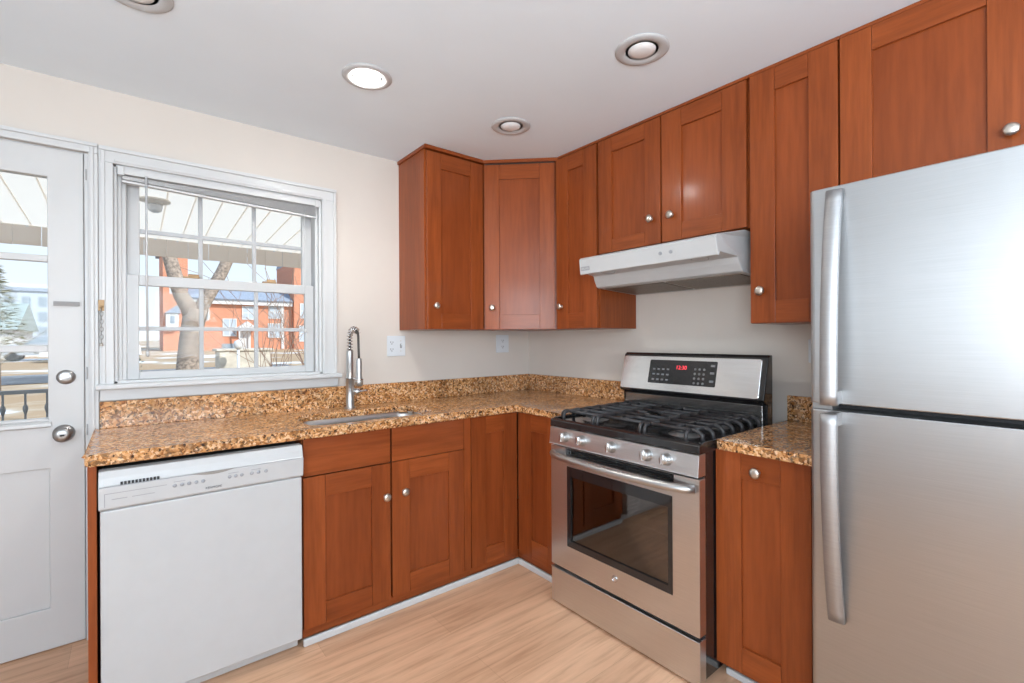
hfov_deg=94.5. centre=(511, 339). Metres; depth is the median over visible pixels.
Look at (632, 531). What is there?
oven
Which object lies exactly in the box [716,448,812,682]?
base cabinet
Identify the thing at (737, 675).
trim
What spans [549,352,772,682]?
range
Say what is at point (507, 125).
recessed light
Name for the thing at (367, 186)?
wall
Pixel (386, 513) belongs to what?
base cabinet
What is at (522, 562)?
trim
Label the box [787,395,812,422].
backsplash
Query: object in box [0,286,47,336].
apartment block
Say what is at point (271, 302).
bare shrub
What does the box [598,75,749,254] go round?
upper cabinet
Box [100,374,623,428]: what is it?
backsplash
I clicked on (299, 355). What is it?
bare shrub
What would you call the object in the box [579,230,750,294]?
range hood
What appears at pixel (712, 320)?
wall
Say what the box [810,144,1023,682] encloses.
refrigerator
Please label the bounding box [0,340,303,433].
terrain
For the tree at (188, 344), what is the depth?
7.03 m
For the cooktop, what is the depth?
1.97 m
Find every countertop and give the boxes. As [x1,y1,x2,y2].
[81,374,623,466]
[717,395,812,465]
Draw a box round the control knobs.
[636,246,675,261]
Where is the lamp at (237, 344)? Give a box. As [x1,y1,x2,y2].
[233,340,242,367]
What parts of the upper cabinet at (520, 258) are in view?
door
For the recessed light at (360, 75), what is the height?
0.132 m
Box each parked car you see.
[1,336,47,360]
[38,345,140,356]
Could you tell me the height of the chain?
0.190 m
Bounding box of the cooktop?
[550,401,766,454]
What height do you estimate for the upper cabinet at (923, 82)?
0.599 m
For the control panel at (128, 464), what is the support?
in the dishwasher
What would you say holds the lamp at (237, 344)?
on the terrain
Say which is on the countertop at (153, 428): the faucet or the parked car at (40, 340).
the faucet
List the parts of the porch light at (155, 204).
lamp shade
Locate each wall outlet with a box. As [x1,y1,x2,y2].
[387,336,404,355]
[496,335,508,352]
[808,339,810,362]
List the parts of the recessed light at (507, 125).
bulb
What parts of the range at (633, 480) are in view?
burner knob, burner knob, burner knob, control panel, drawer, burner knob, burner knob, plate, riser panel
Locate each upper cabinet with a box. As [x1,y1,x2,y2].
[397,144,482,330]
[460,157,579,330]
[556,140,635,329]
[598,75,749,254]
[748,36,840,324]
[839,0,1023,184]
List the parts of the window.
sash, sash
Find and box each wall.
[0,63,528,498]
[212,348,273,368]
[529,285,810,423]
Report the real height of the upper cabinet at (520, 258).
0.995 m
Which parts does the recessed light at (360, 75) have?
bulb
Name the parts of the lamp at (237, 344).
globe, post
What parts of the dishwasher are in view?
printed frame, control panel, toe panel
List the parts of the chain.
mount plate, chain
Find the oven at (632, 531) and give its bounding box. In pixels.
[550,444,705,638]
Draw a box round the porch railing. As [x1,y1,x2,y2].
[0,389,47,420]
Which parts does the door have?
casing, knob, strike plate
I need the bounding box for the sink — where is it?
[304,411,419,424]
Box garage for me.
[0,302,38,358]
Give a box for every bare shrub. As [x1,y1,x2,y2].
[0,291,47,364]
[180,262,303,366]
[238,294,303,364]
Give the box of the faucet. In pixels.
[345,326,367,408]
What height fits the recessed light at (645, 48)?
0.132 m
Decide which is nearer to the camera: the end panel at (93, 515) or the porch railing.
the end panel at (93, 515)
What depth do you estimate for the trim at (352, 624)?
2.14 m
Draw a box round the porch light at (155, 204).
[139,196,170,212]
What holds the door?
in the wall at (367, 186)
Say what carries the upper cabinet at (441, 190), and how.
attached to the wall at (367, 186)
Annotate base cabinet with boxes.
[294,418,470,637]
[470,412,554,574]
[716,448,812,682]
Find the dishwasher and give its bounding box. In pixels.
[98,441,302,682]
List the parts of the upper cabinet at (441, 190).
knob, door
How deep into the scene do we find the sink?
2.44 m
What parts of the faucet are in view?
lever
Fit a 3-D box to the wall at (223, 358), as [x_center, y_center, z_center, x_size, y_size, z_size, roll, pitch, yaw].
[-7.802,0.843,13.746,1.440,1.165,0.900,0,0,-39]
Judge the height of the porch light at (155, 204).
0.084 m
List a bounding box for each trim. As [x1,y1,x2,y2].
[303,557,519,646]
[519,558,551,582]
[726,667,757,682]
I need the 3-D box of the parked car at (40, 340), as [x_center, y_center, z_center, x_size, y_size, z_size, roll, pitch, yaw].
[-27.129,0.492,27.708,4.246,1.445,1.720,0,0,-39]
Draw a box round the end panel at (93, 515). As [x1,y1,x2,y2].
[87,466,103,682]
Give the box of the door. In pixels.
[0,125,98,663]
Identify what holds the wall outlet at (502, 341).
attached to the wall at (367, 186)
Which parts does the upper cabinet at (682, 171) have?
door, knob, knob, door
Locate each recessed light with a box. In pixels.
[115,0,173,13]
[342,63,391,89]
[491,117,529,134]
[615,33,669,65]
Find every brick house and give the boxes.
[155,256,187,350]
[188,289,292,349]
[276,253,303,348]
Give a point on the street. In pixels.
(43, 378)
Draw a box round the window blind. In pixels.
[117,166,319,356]
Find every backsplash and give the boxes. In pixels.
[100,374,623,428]
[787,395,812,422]
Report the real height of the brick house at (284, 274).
11.600 m
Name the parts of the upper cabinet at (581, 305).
knob, door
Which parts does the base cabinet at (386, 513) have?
drawer, door, frame, knob, knob, drawer, door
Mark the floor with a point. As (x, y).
(506, 625)
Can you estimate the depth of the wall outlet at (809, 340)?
2.01 m
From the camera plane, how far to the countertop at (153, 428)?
2.26 m
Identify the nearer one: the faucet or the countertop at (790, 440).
the countertop at (790, 440)
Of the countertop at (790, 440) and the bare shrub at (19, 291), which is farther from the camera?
the bare shrub at (19, 291)
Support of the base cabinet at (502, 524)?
on the floor
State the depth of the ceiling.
1.75 m
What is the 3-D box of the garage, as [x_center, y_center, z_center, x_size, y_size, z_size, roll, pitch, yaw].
[-35.522,-0.540,31.221,5.200,3.900,9.000,0,0,-39]
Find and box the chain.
[98,300,103,345]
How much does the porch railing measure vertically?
0.980 m
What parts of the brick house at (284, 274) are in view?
pane, pane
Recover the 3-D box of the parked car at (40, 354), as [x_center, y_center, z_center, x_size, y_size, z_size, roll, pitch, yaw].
[-23.611,0.513,26.691,4.246,1.445,1.720,0,0,-39]
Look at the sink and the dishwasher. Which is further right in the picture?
the sink
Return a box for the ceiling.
[0,0,919,161]
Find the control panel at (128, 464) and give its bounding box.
[103,441,294,468]
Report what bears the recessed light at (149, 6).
in the ceiling
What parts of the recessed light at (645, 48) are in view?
bulb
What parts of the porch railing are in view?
rail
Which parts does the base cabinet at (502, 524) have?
door, door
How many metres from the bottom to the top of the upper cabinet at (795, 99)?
0.995 m
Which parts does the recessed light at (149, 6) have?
bulb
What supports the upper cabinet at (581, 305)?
attached to the wall at (712, 320)
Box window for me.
[95,145,341,400]
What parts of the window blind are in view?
rail, lift cord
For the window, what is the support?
in the wall at (367, 186)
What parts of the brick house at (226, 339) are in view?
pane, door, pane, pane, pane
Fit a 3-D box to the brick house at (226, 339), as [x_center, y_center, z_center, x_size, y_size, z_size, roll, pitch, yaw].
[-28.332,-2.429,48.912,8.980,7.200,8.300,0,0,-39]
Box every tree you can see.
[0,265,35,390]
[162,239,232,369]
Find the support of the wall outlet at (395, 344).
attached to the wall at (367, 186)
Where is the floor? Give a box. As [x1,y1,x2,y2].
[0,549,742,682]
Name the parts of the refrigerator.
handle, handle, freezer door, door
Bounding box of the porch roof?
[0,172,300,268]
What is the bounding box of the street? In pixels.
[1,364,291,384]

